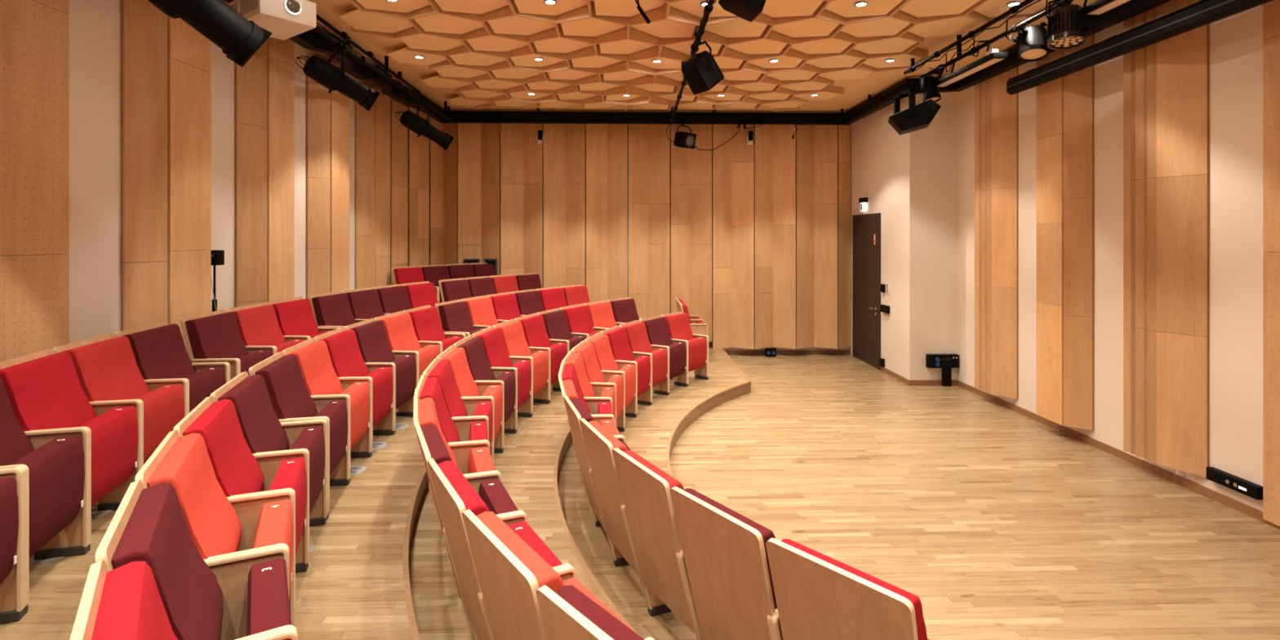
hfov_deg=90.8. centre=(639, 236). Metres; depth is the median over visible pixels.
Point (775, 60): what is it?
recessed light
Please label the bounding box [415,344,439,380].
seat cushion
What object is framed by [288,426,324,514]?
seat cushion
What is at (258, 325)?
cushion
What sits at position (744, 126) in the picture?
power cable
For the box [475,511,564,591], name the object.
cushion
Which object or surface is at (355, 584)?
platform
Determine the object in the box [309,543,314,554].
air diffuser
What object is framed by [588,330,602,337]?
seat cushion
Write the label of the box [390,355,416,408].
seat cushion
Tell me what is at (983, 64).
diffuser
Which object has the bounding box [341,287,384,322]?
seat
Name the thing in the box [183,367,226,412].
seat cushion
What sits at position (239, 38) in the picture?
spotlight
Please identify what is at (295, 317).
cushion
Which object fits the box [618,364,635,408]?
seat cushion
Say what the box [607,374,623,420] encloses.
seat cushion
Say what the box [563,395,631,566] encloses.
seat
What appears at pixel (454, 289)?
seat
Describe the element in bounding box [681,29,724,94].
spotlight
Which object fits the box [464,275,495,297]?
seat
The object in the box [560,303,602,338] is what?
seat
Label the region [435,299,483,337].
seat
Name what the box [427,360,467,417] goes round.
cushion
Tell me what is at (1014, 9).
pipe
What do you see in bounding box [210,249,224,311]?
speaker
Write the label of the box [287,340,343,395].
cushion
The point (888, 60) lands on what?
recessed light
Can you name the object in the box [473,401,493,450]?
seat cushion
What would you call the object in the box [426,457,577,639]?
seat
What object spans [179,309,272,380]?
seat
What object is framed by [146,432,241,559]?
cushion
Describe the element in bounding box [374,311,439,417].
seat
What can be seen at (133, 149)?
wall
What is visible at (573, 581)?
seat cushion
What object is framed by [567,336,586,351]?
seat cushion
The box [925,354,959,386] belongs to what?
panel
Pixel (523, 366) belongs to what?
seat cushion
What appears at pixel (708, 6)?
pipe
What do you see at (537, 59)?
recessed light
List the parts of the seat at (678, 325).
frame, armrest, frame, armrest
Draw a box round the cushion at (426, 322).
[408,306,447,341]
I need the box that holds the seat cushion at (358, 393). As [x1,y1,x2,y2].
[339,382,369,449]
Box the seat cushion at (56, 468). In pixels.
[8,435,84,557]
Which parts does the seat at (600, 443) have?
armrest, frame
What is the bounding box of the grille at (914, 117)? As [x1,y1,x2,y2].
[899,106,928,128]
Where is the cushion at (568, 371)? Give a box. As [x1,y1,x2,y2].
[562,364,589,412]
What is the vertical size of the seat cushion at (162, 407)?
0.418 m
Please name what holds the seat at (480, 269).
on the platform
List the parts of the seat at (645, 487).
armrest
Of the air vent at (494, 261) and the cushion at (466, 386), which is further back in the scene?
the air vent at (494, 261)
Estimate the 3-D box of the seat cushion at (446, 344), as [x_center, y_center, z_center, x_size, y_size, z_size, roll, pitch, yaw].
[-2.090,1.341,6.886,0.120,0.418,0.491,0,0,10]
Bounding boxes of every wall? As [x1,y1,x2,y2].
[0,0,443,362]
[417,115,850,351]
[849,91,957,380]
[957,0,1279,526]
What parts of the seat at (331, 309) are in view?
armrest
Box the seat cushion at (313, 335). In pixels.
[309,330,331,337]
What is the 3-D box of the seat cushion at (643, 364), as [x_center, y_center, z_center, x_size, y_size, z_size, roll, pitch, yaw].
[-0.008,1.651,7.378,0.120,0.418,0.472,0,0,19]
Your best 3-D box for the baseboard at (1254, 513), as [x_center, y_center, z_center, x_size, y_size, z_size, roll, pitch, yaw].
[4.827,2.163,3.671,0.015,0.075,11.285,0,0,-2]
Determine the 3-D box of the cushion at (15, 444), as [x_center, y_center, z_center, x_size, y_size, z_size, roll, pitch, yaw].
[-2.931,0.907,2.775,0.217,0.515,0.529,0,0,-20]
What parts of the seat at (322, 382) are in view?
frame, armrest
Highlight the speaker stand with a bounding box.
[212,265,217,311]
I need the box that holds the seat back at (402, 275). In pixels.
[394,266,424,284]
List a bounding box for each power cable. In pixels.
[694,121,741,150]
[743,121,764,128]
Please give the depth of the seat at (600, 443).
3.50 m
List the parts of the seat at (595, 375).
frame, armrest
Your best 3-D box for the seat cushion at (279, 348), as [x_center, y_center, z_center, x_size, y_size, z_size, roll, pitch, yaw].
[-3.207,1.186,5.726,0.120,0.418,0.490,0,0,0]
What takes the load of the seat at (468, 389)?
on the platform at (529, 464)
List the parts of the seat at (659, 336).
frame, armrest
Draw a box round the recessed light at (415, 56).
[413,55,424,58]
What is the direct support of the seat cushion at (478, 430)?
on the seat at (430, 387)
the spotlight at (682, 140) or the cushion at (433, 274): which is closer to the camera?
the cushion at (433, 274)
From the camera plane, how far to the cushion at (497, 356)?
6.32 m
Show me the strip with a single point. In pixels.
(1248, 488)
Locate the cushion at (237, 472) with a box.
[182,399,264,497]
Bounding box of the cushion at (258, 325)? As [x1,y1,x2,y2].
[231,304,286,346]
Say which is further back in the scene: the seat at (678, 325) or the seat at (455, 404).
the seat at (678, 325)
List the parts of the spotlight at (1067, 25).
knob, knob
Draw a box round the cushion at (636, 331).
[622,321,653,352]
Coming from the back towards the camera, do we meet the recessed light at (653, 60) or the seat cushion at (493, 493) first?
the recessed light at (653, 60)
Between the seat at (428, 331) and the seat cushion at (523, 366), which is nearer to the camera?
the seat cushion at (523, 366)
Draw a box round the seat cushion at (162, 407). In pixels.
[134,384,184,464]
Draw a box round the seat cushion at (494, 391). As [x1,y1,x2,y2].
[482,385,502,440]
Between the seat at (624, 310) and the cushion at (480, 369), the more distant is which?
the seat at (624, 310)
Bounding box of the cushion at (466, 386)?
[440,346,479,396]
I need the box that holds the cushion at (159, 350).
[121,324,196,379]
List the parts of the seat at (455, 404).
frame, armrest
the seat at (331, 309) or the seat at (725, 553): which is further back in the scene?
the seat at (331, 309)
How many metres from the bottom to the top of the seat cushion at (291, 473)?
0.418 m
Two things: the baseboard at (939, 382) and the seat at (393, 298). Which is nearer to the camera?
the seat at (393, 298)
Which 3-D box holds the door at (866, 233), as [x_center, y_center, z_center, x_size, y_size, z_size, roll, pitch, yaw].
[3.895,0.910,10.961,0.076,2.580,1.230,0,0,-2]
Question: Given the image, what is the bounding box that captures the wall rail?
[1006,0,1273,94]
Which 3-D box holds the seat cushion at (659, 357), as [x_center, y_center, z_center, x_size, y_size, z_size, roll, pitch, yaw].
[0.197,1.651,7.875,0.120,0.418,0.472,0,0,25]
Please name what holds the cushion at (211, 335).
on the seat at (215, 336)
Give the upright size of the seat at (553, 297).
0.943 m
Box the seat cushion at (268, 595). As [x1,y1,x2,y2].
[246,557,291,635]
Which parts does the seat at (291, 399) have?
armrest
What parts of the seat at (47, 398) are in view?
frame, armrest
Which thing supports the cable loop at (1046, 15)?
hanging from the pipe at (1014, 9)
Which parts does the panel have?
post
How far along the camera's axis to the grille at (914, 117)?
7.01 m
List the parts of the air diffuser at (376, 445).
grille plate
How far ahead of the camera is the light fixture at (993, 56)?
6.52 m
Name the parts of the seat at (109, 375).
frame, armrest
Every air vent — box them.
[463,258,479,263]
[484,258,497,275]
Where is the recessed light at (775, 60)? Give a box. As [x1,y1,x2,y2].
[768,58,778,62]
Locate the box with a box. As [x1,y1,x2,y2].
[879,358,884,366]
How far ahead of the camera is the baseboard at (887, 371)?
9.77 m
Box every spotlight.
[147,0,271,66]
[295,41,380,111]
[395,97,453,150]
[673,120,696,148]
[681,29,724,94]
[718,0,765,22]
[919,63,945,102]
[1011,22,1048,62]
[1040,0,1094,49]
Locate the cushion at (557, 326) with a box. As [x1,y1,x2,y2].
[540,309,573,340]
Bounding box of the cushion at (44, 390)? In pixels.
[0,351,97,431]
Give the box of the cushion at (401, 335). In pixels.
[380,312,421,351]
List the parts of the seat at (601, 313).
frame, armrest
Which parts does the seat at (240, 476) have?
frame, armrest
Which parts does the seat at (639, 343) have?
frame, armrest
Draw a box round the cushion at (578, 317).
[563,305,595,333]
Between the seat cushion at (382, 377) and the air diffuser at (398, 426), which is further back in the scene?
the air diffuser at (398, 426)
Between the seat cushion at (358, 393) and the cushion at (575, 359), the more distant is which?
the cushion at (575, 359)
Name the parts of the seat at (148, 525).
armrest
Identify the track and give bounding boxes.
[223,0,1171,124]
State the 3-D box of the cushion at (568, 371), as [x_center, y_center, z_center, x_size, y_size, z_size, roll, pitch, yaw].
[-0.527,1.372,5.244,0.217,0.515,0.509,0,0,-4]
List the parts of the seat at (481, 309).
frame, armrest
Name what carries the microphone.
hanging from the ceiling
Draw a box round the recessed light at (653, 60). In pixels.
[652,59,662,62]
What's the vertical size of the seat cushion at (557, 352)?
0.418 m
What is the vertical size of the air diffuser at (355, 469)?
0.005 m
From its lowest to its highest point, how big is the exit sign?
0.235 m
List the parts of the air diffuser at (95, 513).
grille plate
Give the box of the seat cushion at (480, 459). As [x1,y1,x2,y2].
[469,446,495,473]
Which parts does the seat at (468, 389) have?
frame, armrest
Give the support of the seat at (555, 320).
on the platform at (529, 464)
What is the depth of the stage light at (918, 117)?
7.04 m
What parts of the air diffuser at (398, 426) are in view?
grille plate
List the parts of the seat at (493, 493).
armrest, frame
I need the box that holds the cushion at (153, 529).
[111,483,222,639]
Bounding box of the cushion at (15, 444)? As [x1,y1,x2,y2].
[0,377,34,466]
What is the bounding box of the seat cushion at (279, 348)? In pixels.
[275,339,306,353]
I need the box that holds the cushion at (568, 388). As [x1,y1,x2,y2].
[562,379,577,399]
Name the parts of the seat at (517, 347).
frame, armrest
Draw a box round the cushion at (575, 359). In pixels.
[565,352,595,396]
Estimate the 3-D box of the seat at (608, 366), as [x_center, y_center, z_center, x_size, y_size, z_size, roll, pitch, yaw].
[-0.316,1.566,6.891,0.443,0.943,0.561,0,0,13]
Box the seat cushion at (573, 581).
[563,577,637,634]
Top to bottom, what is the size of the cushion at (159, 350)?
0.515 m
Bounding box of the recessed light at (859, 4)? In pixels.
[854,1,867,7]
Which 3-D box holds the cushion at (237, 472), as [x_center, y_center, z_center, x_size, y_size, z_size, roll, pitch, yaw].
[-1.897,1.062,2.904,0.217,0.515,0.533,0,0,-22]
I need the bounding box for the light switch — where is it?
[886,283,888,293]
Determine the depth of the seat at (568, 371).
5.21 m
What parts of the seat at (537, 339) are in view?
frame, armrest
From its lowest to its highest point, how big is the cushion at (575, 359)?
0.515 m
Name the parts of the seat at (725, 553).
armrest, frame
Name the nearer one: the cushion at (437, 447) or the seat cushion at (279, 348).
the cushion at (437, 447)
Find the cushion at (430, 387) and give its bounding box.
[419,376,459,443]
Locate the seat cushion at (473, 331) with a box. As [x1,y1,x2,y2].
[468,328,482,334]
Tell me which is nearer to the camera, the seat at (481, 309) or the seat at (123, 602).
the seat at (123, 602)
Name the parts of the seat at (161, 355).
frame, armrest, frame, armrest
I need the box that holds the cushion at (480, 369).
[457,336,495,380]
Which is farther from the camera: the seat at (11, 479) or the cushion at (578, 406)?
the cushion at (578, 406)
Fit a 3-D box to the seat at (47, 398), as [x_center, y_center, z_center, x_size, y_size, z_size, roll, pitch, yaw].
[-3.028,1.101,3.333,0.443,0.943,0.583,0,0,-16]
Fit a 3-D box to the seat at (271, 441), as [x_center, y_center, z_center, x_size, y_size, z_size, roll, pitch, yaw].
[-2.015,1.256,3.474,0.443,0.943,0.607,0,0,-18]
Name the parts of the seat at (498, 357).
frame, armrest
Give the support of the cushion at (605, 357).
on the seat at (608, 366)
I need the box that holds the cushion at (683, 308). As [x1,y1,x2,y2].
[680,302,692,324]
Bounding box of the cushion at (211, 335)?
[185,311,248,359]
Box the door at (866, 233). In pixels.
[852,213,880,370]
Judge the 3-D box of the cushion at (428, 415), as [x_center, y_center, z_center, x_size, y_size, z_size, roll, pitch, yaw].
[-1.123,1.217,3.540,0.217,0.515,0.519,0,0,-20]
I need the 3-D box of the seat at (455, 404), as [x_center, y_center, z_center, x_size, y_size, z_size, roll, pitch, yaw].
[-1.322,1.411,4.644,0.443,0.943,0.572,0,0,-9]
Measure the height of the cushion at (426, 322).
0.515 m
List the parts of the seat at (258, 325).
frame, armrest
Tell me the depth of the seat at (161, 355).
4.40 m
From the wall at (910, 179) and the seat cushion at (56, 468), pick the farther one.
the wall at (910, 179)
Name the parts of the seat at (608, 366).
frame, armrest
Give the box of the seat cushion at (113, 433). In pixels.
[77,406,137,506]
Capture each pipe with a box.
[312,13,453,122]
[670,0,715,122]
[903,0,1074,79]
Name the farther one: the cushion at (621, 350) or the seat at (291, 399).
the cushion at (621, 350)
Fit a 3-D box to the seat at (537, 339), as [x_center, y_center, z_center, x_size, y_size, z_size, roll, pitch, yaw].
[-1.153,1.411,7.418,0.443,0.943,0.572,0,0,16]
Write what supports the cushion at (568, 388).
on the seat at (567, 388)
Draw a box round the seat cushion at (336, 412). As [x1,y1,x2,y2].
[314,400,347,475]
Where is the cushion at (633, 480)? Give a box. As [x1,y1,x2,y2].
[623,449,684,489]
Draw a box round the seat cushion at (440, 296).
[439,287,442,302]
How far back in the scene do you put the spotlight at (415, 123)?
9.13 m
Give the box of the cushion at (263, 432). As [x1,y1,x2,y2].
[217,374,288,453]
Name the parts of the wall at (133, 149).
birch panel, birch panel, birch panel, birch panel, birch panel, birch panel, birch panel, birch panel, birch panel, birch panel, birch panel, birch panel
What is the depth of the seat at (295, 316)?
6.26 m
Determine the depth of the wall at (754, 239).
11.50 m
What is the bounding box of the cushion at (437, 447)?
[421,424,452,464]
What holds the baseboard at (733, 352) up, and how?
attached to the wall at (754, 239)
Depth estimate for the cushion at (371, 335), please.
5.76 m
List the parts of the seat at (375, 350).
frame, armrest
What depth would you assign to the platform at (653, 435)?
5.64 m
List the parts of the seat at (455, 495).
armrest, frame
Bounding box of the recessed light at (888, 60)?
[884,58,895,62]
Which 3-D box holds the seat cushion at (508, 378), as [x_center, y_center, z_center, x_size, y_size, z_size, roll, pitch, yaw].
[-1.246,1.496,5.767,0.120,0.418,0.481,0,0,1]
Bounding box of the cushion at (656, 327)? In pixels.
[643,316,673,346]
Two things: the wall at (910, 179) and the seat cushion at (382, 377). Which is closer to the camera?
the seat cushion at (382, 377)
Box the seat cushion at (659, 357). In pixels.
[649,348,667,387]
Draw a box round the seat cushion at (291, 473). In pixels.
[268,457,306,555]
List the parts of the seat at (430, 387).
frame, armrest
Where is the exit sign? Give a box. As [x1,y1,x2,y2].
[858,197,867,211]
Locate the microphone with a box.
[635,0,650,24]
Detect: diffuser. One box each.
[29,554,64,564]
[91,506,112,519]
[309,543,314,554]
[350,465,366,475]
[373,441,386,449]
[395,423,408,430]
[936,58,1003,86]
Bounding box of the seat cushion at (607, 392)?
[600,386,615,417]
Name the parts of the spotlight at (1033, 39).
knob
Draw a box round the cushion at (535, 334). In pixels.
[518,314,551,347]
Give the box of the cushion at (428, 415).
[418,397,457,467]
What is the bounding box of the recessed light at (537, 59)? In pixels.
[533,57,543,61]
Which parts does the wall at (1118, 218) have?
birch panel, birch panel, birch panel, birch panel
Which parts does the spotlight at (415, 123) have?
handle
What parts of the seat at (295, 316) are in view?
frame, armrest, frame, armrest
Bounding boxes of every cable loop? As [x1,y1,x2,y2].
[945,53,951,72]
[973,38,979,57]
[1005,19,1012,39]
[1044,0,1051,19]
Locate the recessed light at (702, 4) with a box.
[700,1,708,6]
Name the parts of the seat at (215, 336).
frame, armrest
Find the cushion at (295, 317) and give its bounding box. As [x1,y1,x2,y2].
[271,298,320,335]
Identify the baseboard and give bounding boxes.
[724,350,849,355]
[908,379,957,385]
[956,380,1279,529]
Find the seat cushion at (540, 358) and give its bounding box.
[528,351,548,395]
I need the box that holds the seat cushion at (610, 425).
[600,419,620,435]
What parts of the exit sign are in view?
lit panel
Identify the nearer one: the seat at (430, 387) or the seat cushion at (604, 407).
the seat at (430, 387)
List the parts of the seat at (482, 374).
frame, armrest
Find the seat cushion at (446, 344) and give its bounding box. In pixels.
[440,336,462,351]
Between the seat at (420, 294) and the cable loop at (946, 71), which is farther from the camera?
the seat at (420, 294)
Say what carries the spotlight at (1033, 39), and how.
hanging from the pipe at (1014, 9)
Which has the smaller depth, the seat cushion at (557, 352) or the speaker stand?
the speaker stand
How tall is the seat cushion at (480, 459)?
0.418 m
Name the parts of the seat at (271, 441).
frame, armrest, frame, armrest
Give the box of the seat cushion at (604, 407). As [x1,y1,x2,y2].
[598,401,612,414]
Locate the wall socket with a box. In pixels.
[764,347,776,355]
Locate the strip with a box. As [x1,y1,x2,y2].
[1206,466,1262,499]
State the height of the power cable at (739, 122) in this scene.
0.522 m
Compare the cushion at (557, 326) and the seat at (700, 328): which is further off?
the seat at (700, 328)
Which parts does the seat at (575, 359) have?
frame, armrest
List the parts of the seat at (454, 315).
armrest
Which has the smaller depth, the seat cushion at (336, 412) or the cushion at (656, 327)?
the seat cushion at (336, 412)
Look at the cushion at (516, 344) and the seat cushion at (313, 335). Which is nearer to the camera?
the seat cushion at (313, 335)
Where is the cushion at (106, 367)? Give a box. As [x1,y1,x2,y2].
[62,335,150,401]
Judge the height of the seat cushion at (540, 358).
0.418 m
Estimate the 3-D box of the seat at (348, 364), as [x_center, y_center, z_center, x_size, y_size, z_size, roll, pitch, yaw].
[-2.340,1.256,5.200,0.443,0.943,0.585,0,0,-4]
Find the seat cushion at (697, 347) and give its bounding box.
[688,337,706,371]
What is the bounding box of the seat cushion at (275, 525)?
[253,498,293,596]
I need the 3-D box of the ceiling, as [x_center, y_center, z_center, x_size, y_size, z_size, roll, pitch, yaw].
[0.447,-2.208,4.864,8.950,0.264,13.900,0,0,-2]
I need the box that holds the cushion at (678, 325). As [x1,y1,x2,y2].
[664,312,694,340]
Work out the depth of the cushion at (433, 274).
10.24 m
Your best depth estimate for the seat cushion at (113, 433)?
3.38 m
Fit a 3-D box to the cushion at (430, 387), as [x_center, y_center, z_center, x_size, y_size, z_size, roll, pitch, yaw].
[-1.289,1.217,4.084,0.217,0.515,0.519,0,0,-14]
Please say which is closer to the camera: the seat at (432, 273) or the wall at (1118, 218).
the wall at (1118, 218)
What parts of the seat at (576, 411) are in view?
armrest, frame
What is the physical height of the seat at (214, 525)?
0.943 m
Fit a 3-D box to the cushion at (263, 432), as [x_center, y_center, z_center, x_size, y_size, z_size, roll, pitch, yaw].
[-2.095,1.062,3.449,0.217,0.515,0.533,0,0,-18]
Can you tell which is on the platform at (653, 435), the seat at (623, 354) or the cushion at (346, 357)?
the seat at (623, 354)
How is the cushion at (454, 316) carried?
on the seat at (454, 315)
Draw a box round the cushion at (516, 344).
[496,320,531,356]
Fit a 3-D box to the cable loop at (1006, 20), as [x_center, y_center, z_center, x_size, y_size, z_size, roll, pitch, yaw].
[3.473,-1.929,5.948,0.028,0.147,0.272,0,0,39]
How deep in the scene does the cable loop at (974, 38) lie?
6.43 m
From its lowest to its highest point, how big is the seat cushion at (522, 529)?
0.418 m
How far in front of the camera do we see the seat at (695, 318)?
10.95 m
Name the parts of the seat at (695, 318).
frame, armrest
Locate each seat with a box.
[0,348,137,559]
[0,377,84,614]
[0,466,24,624]
[53,333,184,511]
[69,560,177,639]
[95,480,297,639]
[114,320,230,417]
[134,430,293,639]
[173,395,306,626]
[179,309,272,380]
[209,371,327,573]
[225,302,306,355]
[248,351,347,519]
[266,296,340,342]
[282,337,369,485]
[308,291,356,327]
[314,326,392,457]
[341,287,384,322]
[344,318,416,435]
[372,284,412,315]
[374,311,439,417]
[391,266,436,295]
[401,280,438,308]
[403,304,466,353]
[413,394,501,531]
[413,422,527,639]
[414,373,489,474]
[418,264,449,302]
[422,358,493,450]
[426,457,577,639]
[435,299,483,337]
[436,345,502,462]
[438,278,471,302]
[444,262,474,279]
[453,334,515,453]
[461,295,498,330]
[462,509,654,639]
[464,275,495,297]
[470,262,495,276]
[472,325,531,433]
[486,292,521,323]
[488,274,519,293]
[493,319,548,417]
[511,288,544,316]
[513,272,542,290]
[514,312,567,404]
[535,286,567,311]
[536,584,644,639]
[537,307,586,391]
[558,362,614,438]
[558,377,625,526]
[560,284,590,306]
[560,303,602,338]
[562,350,615,417]
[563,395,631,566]
[571,340,623,425]
[579,417,671,616]
[582,300,617,331]
[584,332,635,431]
[600,325,650,417]
[607,297,642,325]
[612,447,702,639]
[619,320,667,405]
[639,315,686,395]
[661,311,708,386]
[670,486,782,639]
[675,297,703,324]
[677,300,707,335]
[765,537,929,639]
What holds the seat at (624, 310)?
on the platform at (529, 464)
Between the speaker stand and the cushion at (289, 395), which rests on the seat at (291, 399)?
the cushion at (289, 395)
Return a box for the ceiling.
[306,0,1097,112]
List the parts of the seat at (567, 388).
armrest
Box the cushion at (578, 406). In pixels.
[569,397,595,422]
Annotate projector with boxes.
[229,0,315,39]
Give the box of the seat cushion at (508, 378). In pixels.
[494,371,515,422]
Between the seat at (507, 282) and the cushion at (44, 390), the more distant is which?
the seat at (507, 282)
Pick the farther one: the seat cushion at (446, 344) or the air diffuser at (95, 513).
the seat cushion at (446, 344)
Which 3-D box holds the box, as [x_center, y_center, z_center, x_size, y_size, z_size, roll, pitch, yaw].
[3.926,2.050,10.242,0.050,0.120,0.110,0,0,-2]
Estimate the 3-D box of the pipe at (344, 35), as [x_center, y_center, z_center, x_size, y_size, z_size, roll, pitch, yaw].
[-3.049,-2.099,4.521,0.126,0.282,12.801,0,0,-2]
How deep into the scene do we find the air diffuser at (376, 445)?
5.21 m
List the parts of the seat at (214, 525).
armrest, frame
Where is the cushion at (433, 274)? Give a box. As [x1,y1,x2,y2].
[422,266,449,287]
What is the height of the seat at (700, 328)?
0.943 m
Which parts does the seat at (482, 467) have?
armrest, frame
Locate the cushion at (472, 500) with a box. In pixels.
[437,460,488,515]
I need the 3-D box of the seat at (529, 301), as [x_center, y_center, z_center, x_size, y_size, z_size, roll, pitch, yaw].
[-1.509,1.256,9.051,0.443,0.943,0.558,0,0,28]
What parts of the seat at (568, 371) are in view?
armrest, frame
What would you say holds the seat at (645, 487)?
on the platform at (653, 435)
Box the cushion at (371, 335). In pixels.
[348,320,395,362]
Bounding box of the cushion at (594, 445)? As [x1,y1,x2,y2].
[588,420,626,451]
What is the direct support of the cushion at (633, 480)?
on the seat at (645, 487)
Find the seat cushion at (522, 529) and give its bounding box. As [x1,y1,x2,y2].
[506,520,563,567]
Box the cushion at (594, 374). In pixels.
[574,342,605,382]
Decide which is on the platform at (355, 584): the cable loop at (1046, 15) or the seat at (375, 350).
the seat at (375, 350)
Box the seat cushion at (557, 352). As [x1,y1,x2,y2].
[547,342,567,384]
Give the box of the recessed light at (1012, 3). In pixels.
[1006,1,1021,6]
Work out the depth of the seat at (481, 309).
8.05 m
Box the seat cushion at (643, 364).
[633,355,650,396]
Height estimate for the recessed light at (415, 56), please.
0.010 m
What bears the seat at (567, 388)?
on the platform at (653, 435)
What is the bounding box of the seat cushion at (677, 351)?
[668,342,686,378]
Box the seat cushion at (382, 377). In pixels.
[364,367,392,426]
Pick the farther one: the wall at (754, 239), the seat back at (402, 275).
the wall at (754, 239)
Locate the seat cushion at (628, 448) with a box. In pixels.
[621,440,631,450]
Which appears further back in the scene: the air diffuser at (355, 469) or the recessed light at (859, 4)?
the recessed light at (859, 4)
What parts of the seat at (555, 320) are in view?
frame, armrest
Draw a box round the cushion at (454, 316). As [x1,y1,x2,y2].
[438,301,475,332]
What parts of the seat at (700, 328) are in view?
frame, armrest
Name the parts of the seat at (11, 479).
frame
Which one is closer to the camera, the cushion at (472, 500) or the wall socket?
the cushion at (472, 500)
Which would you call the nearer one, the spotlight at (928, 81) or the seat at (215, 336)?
the seat at (215, 336)
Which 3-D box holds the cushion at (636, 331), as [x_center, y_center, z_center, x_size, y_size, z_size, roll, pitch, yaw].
[-0.021,1.372,7.978,0.217,0.515,0.509,0,0,25]
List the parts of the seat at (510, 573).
armrest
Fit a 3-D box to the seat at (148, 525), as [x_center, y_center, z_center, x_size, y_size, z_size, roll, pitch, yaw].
[-1.299,1.256,1.904,0.443,0.943,0.588,0,0,-31]
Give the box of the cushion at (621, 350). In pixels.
[603,327,635,360]
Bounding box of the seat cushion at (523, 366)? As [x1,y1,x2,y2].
[511,360,531,408]
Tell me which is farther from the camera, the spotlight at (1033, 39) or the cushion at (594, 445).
the spotlight at (1033, 39)
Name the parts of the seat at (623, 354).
frame, armrest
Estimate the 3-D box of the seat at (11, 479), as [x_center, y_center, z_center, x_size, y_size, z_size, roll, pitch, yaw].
[-2.628,1.101,2.260,0.443,0.943,0.603,0,0,-24]
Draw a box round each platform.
[0,503,116,639]
[294,416,429,639]
[408,384,640,639]
[557,346,751,639]
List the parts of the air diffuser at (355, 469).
grille plate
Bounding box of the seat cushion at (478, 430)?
[469,421,488,440]
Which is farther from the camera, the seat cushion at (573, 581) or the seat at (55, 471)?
the seat at (55, 471)
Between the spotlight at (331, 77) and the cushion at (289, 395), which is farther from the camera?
the spotlight at (331, 77)
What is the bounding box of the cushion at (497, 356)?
[475,328,512,367]
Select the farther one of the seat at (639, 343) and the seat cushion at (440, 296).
the seat cushion at (440, 296)
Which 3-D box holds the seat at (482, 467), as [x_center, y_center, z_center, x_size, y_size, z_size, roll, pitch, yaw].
[-1.042,1.411,3.559,0.443,0.943,0.572,0,0,-20]
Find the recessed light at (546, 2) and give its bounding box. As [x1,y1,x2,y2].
[543,0,556,4]
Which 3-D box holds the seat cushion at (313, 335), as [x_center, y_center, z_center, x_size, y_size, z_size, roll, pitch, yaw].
[-3.183,1.186,6.282,0.120,0.418,0.490,0,0,4]
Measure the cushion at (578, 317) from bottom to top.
0.515 m
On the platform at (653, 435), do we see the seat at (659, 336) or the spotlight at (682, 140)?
the seat at (659, 336)
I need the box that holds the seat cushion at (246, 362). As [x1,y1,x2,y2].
[236,350,272,376]
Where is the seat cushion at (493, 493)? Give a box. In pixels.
[479,479,518,514]
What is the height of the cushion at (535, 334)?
0.515 m
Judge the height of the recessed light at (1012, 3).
0.010 m
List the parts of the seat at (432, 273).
armrest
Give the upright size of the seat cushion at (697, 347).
0.418 m
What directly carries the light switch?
attached to the wall at (910, 179)
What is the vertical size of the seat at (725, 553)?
0.943 m
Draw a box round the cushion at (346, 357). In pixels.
[318,328,369,377]
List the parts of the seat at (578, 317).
frame, armrest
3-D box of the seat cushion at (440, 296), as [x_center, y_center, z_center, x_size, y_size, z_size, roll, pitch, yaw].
[-3.090,1.031,10.164,0.120,0.418,0.464,0,0,30]
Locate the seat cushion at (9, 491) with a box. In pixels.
[0,476,18,584]
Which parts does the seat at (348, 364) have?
frame, armrest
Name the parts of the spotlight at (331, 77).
handle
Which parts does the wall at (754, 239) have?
birch panel, birch panel, birch panel, birch panel, birch panel, birch panel, birch panel, birch panel, birch panel, birch panel, birch panel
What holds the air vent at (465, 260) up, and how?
in the wall at (754, 239)
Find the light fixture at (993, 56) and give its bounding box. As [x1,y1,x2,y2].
[934,41,1008,87]
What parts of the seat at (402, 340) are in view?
frame, armrest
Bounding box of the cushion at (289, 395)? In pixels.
[255,354,318,419]
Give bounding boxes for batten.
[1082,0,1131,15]
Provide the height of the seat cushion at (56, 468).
0.418 m
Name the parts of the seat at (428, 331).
frame, armrest, frame, armrest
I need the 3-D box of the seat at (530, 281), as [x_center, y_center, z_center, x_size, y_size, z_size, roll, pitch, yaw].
[-1.772,1.101,10.524,0.443,0.943,0.557,0,0,36]
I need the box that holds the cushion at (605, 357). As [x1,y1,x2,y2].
[587,333,618,370]
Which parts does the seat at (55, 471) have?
armrest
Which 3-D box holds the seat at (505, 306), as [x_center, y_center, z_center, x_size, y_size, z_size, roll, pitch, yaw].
[-1.746,1.256,8.562,0.443,0.943,0.558,0,0,24]
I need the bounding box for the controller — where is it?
[880,304,889,313]
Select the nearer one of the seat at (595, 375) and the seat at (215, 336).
the seat at (215, 336)
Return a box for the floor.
[669,354,1279,639]

